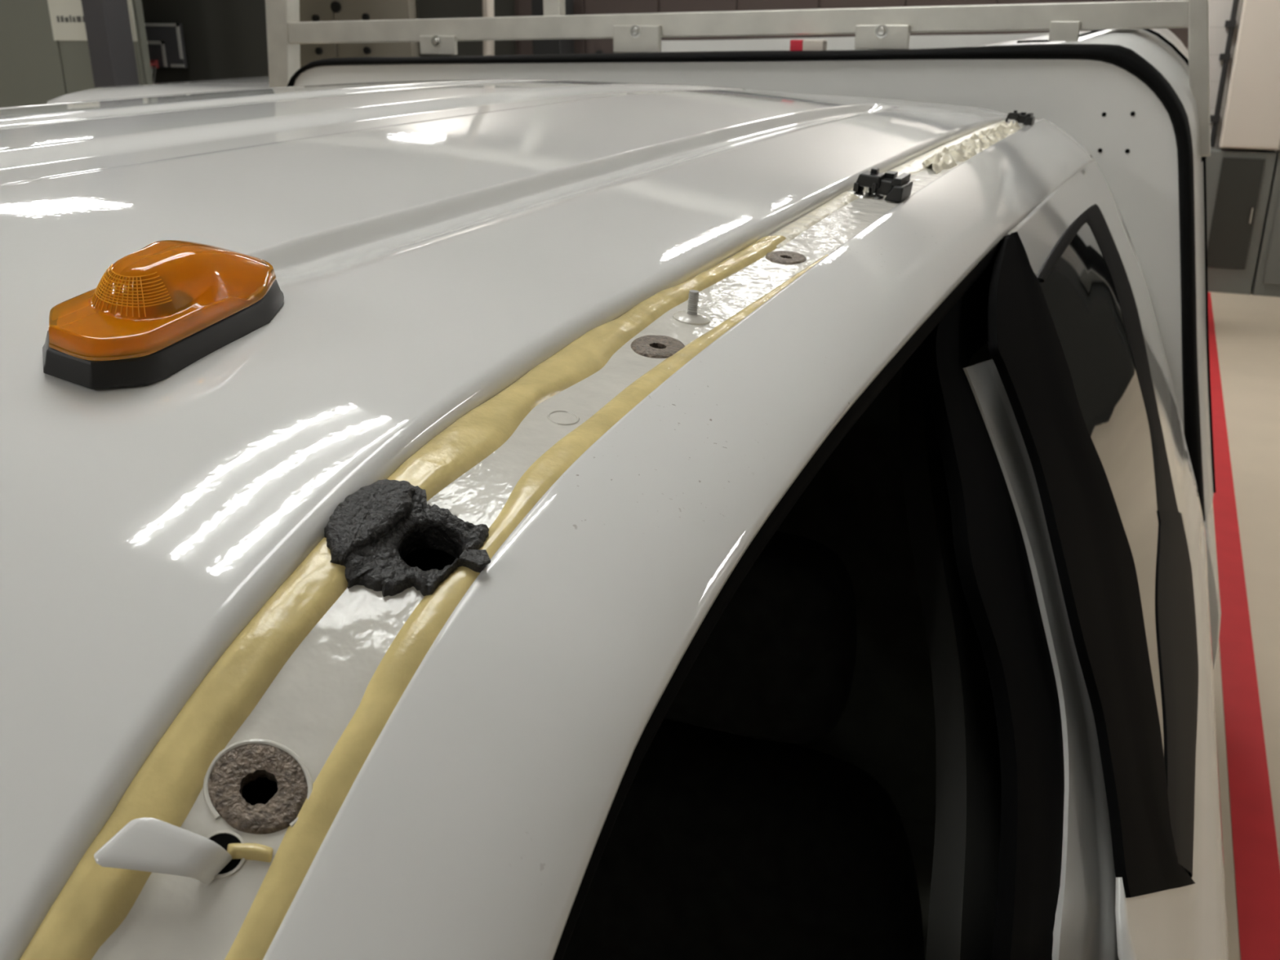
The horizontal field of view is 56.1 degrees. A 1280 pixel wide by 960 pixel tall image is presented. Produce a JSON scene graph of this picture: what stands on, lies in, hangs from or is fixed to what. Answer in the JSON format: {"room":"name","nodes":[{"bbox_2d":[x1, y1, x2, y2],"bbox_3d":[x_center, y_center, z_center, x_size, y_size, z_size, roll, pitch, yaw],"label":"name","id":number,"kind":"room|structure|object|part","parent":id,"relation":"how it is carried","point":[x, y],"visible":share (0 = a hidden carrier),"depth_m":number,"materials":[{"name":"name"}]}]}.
{"room":"auto repair garage","nodes":[
{"label":"auto repair garage","id":0,"kind":"room"},
{"bbox_2d":[1187,0,1279,152],"bbox_3d":[0.299,-4.404,10.911,17.500,4.500,0.150,9,23,21],"label":"wall","id":1,"kind":"structure","parent":0,"point":[1220,11],"depth_m":9.34,"materials":[{"name":"white paint"}]},
{"bbox_2d":[1209,0,1239,147],"bbox_3d":[4.535,-3.625,9.169,0.075,2.090,0.090,9,23,21],"label":"pipe","id":2,"kind":"object","parent":1,"relation":"attached to","point":[1225,57],"visible":0.89,"depth_m":9.30,"materials":[{"name":"black metal"}]},
{"bbox_2d":[1218,0,1279,150],"bbox_3d":[4.745,-3.352,9.067,0.413,1.625,0.285,9,23,21],"label":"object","id":3,"kind":"structure","parent":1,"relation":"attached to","point":[1251,115],"depth_m":9.08,"materials":[{"name":"beige paint"}]},
{"bbox_2d":[1208,290,1279,959],"bbox_3d":[-2.788,0.424,4.841,17.500,0.100,15.900,9,23,21],"label":"floor","id":4,"kind":"structure","parent":0,"point":[1247,326],"depth_m":5.62,"materials":[{"name":"beige concrete"}]},
{"bbox_2d":[0,0,153,107],"bbox_3d":[-3.896,-2.381,8.329,1.410,2.600,0.075,9,23,21],"label":"wall panel","id":5,"kind":"object","parent":4,"relation":"on","point":[36,68],"visible":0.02,"depth_m":8.15,"materials":[{"name":"grey"}]},
{"bbox_3d":[-4.231,-2.452,8.416,0.670,2.470,0.015,9,23,21],"label":"door","id":6,"kind":"part","parent":5,"relation":"part of","materials":[{"name":"grey"}]},
{"bbox_2d":[47,0,87,40],"bbox_3d":[-3.712,-3.119,7.910,0.495,0.420,0.008,9,23,21],"label":"notice sheet","id":7,"kind":"object","parent":5,"relation":"attached to","point":[67,18],"visible":0.7,"depth_m":7.97,"materials":[{"name":"grey paper"}]},
{"bbox_2d":[56,15,84,22],"bbox_3d":[-3.727,-3.051,7.938,0.346,0.043,0.001,9,23,21],"label":"print","id":8,"kind":"object","parent":7,"relation":"attached to","point":[59,18],"depth_m":7.96,"materials":[{"name":"grey"}]},
{"bbox_3d":[-3.590,-2.355,8.167,0.680,2.470,0.015,9,23,21],"label":"door","id":9,"kind":"part","parent":5,"relation":"part of","materials":[{"name":"grey"}]},
{"bbox_2d":[127,0,137,41],"bbox_3d":[-3.366,-3.067,7.775,0.195,0.420,0.008,9,23,21],"label":"notice sheet","id":10,"kind":"object","parent":5,"relation":"attached to","point":[129,2],"visible":0.08,"depth_m":7.77,"materials":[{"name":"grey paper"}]},
{"bbox_2d":[80,0,138,88],"bbox_3d":[-3.257,-2.988,7.269,0.180,4.500,0.200,9,23,21],"label":"steel post","id":11,"kind":"object","parent":4,"relation":"on","point":[107,22],"visible":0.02,"depth_m":7.32,"materials":[{"name":"grey metal"}]},
{"bbox_2d":[46,75,269,103],"bbox_3d":[-1.060,-1.494,7.135,1.910,1.813,4.540,9,23,21],"label":"van","id":12,"kind":"object","parent":4,"relation":"on","point":[251,82],"visible":0.02,"depth_m":5.11,"materials":[{"name":"white paint"}]},
{"bbox_2d":[141,0,268,83],"bbox_3d":[-3.770,-3.000,8.819,2.680,3.400,0.080,9,23,21],"label":"wall","id":13,"kind":"structure","parent":4,"relation":"on","point":[224,39],"depth_m":8.38,"materials":[{"name":"grey"}]},
{"bbox_2d":[144,22,187,83],"bbox_3d":[-3.543,-3.007,8.486,0.635,0.416,0.333,9,23,21],"label":"basketball hoop","id":14,"kind":"object","parent":13,"relation":"attached to","point":[166,41],"visible":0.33,"depth_m":8.47,"materials":[{"name":"grey"}]},
{"bbox_2d":[299,0,420,67],"bbox_3d":[-2.469,-3.320,10.607,1.510,2.700,0.628,9,23,21],"label":"storage cabinet","id":15,"kind":"object","parent":4,"relation":"on","point":[309,10],"visible":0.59,"depth_m":10.04,"materials":[{"name":"beige metal"}]},
{"bbox_3d":[-2.745,-3.906,10.155,0.060,0.060,0.030,9,23,21],"label":"knob","id":16,"kind":"part","parent":15,"relation":"part of","materials":[{"name":"black plastic"}]},
{"bbox_3d":[-2.923,-3.304,10.497,0.739,2.590,0.018,9,23,21],"label":"door","id":17,"kind":"part","parent":15,"relation":"part of","materials":[{"name":"beige metal"}]},
{"bbox_3d":[-2.742,-3.664,10.248,0.060,0.060,0.030,9,23,21],"label":"knob","id":18,"kind":"part","parent":15,"relation":"part of","materials":[{"name":"black"}]},
{"bbox_3d":[-2.547,-3.960,10.046,0.090,0.090,0.030,9,23,21],"label":"knob","id":19,"kind":"part","parent":15,"relation":"part of","materials":[{"name":"black plastic"}]},
{"bbox_3d":[-2.279,-3.845,9.971,0.060,0.060,0.030,9,23,21],"label":"knob","id":20,"kind":"part","parent":15,"relation":"part of","materials":[{"name":"black plastic"}]},
{"bbox_3d":[-2.291,-3.605,10.069,0.060,0.060,0.030,9,23,21],"label":"knob","id":21,"kind":"part","parent":15,"relation":"part of","materials":[{"name":"black plastic"}]},
{"bbox_3d":[-2.226,-3.199,10.226,0.739,2.590,0.018,9,23,21],"label":"door","id":22,"kind":"part","parent":15,"relation":"part of","materials":[{"name":"beige metal"}]},
{"bbox_2d":[416,0,515,56],"bbox_3d":[-1.323,-3.116,10.220,0.920,2.600,0.548,9,23,21],"label":"storage cabinet","id":23,"kind":"object","parent":4,"relation":"on","point":[426,9],"visible":0.02,"depth_m":9.74,"materials":[{"name":"grey metal"}]},
{"bbox_2d":[482,0,494,55],"bbox_3d":[-1.162,-3.732,9.182,0.258,4.503,0.090,9,23,21],"label":"support pole","id":24,"kind":"object","parent":4,"relation":"on","point":[487,5],"visible":0.02,"depth_m":9.22,"materials":[{"name":"white metal"}]},
{"bbox_2d":[531,0,574,54],"bbox_3d":[-0.666,-2.643,9.528,0.240,2.220,0.250,9,23,21],"label":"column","id":25,"kind":"structure","parent":4,"relation":"on","point":[547,46],"depth_m":9.14,"materials":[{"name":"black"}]},
{"bbox_2d":[0,79,1228,959],"bbox_3d":[-0.045,0.281,2.280,2.164,2.023,5.301,9,23,21],"label":"pickup truck","id":26,"kind":"object","parent":4,"relation":"on","point":[464,519],"visible":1,"depth_m":0.64,"materials":[{"name":"white paint"}]},
{"bbox_3d":[0.306,-0.107,1.156,0.107,0.345,2.377,9,23,21],"label":"rail","id":27,"kind":"part","parent":26,"relation":"part of","materials":[{"name":"white metal"}]},
{"bbox_2d":[265,0,1210,161],"bbox_3d":[0.074,-1.009,2.484,2.114,0.640,0.074,9,23,21],"label":"ladder rack","id":28,"kind":"object","parent":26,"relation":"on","point":[890,28],"visible":0.88,"depth_m":2.42,"materials":[{"name":"metal"}]},
{"bbox_3d":[-0.845,-1.176,2.844,0.112,0.510,0.050,9,23,21],"label":"post","id":29,"kind":"part","parent":28,"relation":"part of","materials":[{"name":"metal"}]},
{"bbox_3d":[0.995,-0.872,2.139,0.127,0.566,0.050,9,23,21],"label":"post","id":30,"kind":"part","parent":28,"relation":"part of","materials":[{"name":"metal"}]},
{"bbox_3d":[0.028,0.560,1.126,0.480,0.640,0.275,9,23,21],"label":"backrest","id":31,"kind":"part","parent":26,"relation":"part of","materials":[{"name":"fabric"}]},
{"bbox_2d":[286,28,1215,521],"bbox_3d":[0.409,-0.811,3.454,2.376,0.956,1.980,9,23,21],"label":"canopy","id":32,"kind":"object","parent":26,"relation":"on","point":[1126,95],"visible":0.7,"depth_m":2.25,"materials":[{"name":"white paint"}]},
{"bbox_2d":[790,40,826,50],"bbox_3d":[0.334,-0.862,2.383,0.068,0.024,0.030,9,23,21],"label":"reflector","id":33,"kind":"object","parent":32,"relation":"on","point":[795,45],"visible":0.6,"depth_m":2.37,"materials":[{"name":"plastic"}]},
{"bbox_3d":[0.784,-1.157,4.291,2.371,0.906,0.020,9,23,21],"label":"panel","id":34,"kind":"part","parent":32,"relation":"part of","materials":[{"name":"white metal"}]},
{"bbox_3d":[0.236,0.594,1.042,0.098,1.354,0.533,2,21,6],"label":"trim","id":35,"kind":"part","parent":26,"relation":"part of","materials":[{"name":"grey"}]},
{"bbox_3d":[0.367,0.109,0.986,0.246,0.533,0.498,9,23,21],"label":"pillar trim","id":36,"kind":"part","parent":26,"relation":"part of","materials":[{"name":"black plastic"}]},
{"bbox_3d":[0.613,0.345,1.616,0.312,1.426,1.723,9,23,21],"label":"door panel","id":37,"kind":"part","parent":26,"relation":"part of","materials":[{"name":"white paint"}]},
{"bbox_3d":[0.613,0.185,1.374,0.083,0.205,0.951,9,23,21],"label":"belt moulding","id":38,"kind":"part","parent":26,"relation":"part of","materials":[{"name":"black rubber"}]},
{"bbox_2d":[514,0,1188,54],"bbox_3d":[1.386,-2.651,9.161,4.950,2.500,0.598,9,23,21],"label":"wall","id":39,"kind":"structure","parent":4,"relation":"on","point":[522,7],"depth_m":8.85,"materials":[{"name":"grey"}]},
{"bbox_3d":[-0.713,-2.889,9.705,0.603,2.390,0.018,9,23,21],"label":"door","id":40,"kind":"part","parent":39,"relation":"part of","materials":[{"name":"brown"}]},
{"bbox_3d":[-0.142,-2.803,9.483,0.603,2.390,0.018,9,23,21],"label":"door","id":41,"kind":"part","parent":39,"relation":"part of","materials":[{"name":"brown metal"}]},
{"bbox_3d":[0.429,-2.716,9.261,0.603,2.390,0.018,9,23,21],"label":"door","id":42,"kind":"part","parent":39,"relation":"part of","materials":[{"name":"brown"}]},
{"bbox_3d":[1.001,-2.630,9.039,0.603,2.390,0.018,9,23,21],"label":"door","id":43,"kind":"part","parent":39,"relation":"part of","materials":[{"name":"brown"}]},
{"bbox_3d":[1.572,-2.544,8.817,0.603,2.390,0.018,9,23,21],"label":"door","id":44,"kind":"part","parent":39,"relation":"part of","materials":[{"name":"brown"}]},
{"bbox_3d":[2.143,-2.458,8.595,0.603,2.390,0.018,9,23,21],"label":"door","id":45,"kind":"part","parent":39,"relation":"part of","materials":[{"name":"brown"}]},
{"bbox_3d":[2.714,-2.371,8.374,0.603,2.390,0.018,9,23,21],"label":"door","id":46,"kind":"part","parent":39,"relation":"part of","materials":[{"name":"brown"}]},
{"bbox_3d":[3.285,-2.285,8.152,0.603,2.390,0.018,9,23,21],"label":"door","id":47,"kind":"part","parent":39,"relation":"part of","materials":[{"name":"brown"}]},
{"bbox_2d":[1205,147,1276,294],"bbox_3d":[4.650,-2.067,9.591,0.590,1.100,0.298,9,23,21],"label":"base cabinet","id":48,"kind":"object","parent":4,"relation":"on","point":[1239,180],"visible":0.71,"depth_m":9.44,"materials":[{"name":"grey metal"}]},
{"bbox_3d":[4.678,-2.095,9.450,0.295,0.855,0.020,9,23,21],"label":"door","id":49,"kind":"part","parent":48,"relation":"part of","materials":[{"name":"grey"}]},
{"bbox_3d":[4.771,-2.065,9.373,0.015,0.120,0.015,0,21,0],"label":"handle","id":50,"kind":"part","parent":48,"relation":"part of","materials":[{"name":"silver metal"}]},
{"bbox_2d":[1208,292,1279,959],"bbox_3d":[1.644,1.007,3.202,0.110,0.002,15.100,9,23,21],"label":"floor stripe","id":51,"kind":"object","parent":4,"relation":"on","point":[1255,853],"depth_m":3.75,"materials":[{"name":"red paint"}]},
{"bbox_2d":[1251,150,1279,297],"bbox_3d":[5.271,-1.973,9.350,0.725,1.100,0.298,9,23,21],"label":"base cabinet","id":52,"kind":"object","parent":4,"relation":"on","point":[1266,280],"visible":0.91,"depth_m":9.44,"materials":[{"name":"grey paint"}]},
{"bbox_3d":[5.234,-1.962,9.253,0.620,0.950,0.020,9,23,21],"label":"door","id":53,"kind":"part","parent":52,"relation":"part of","materials":[{"name":"grey paint"}]}
]}

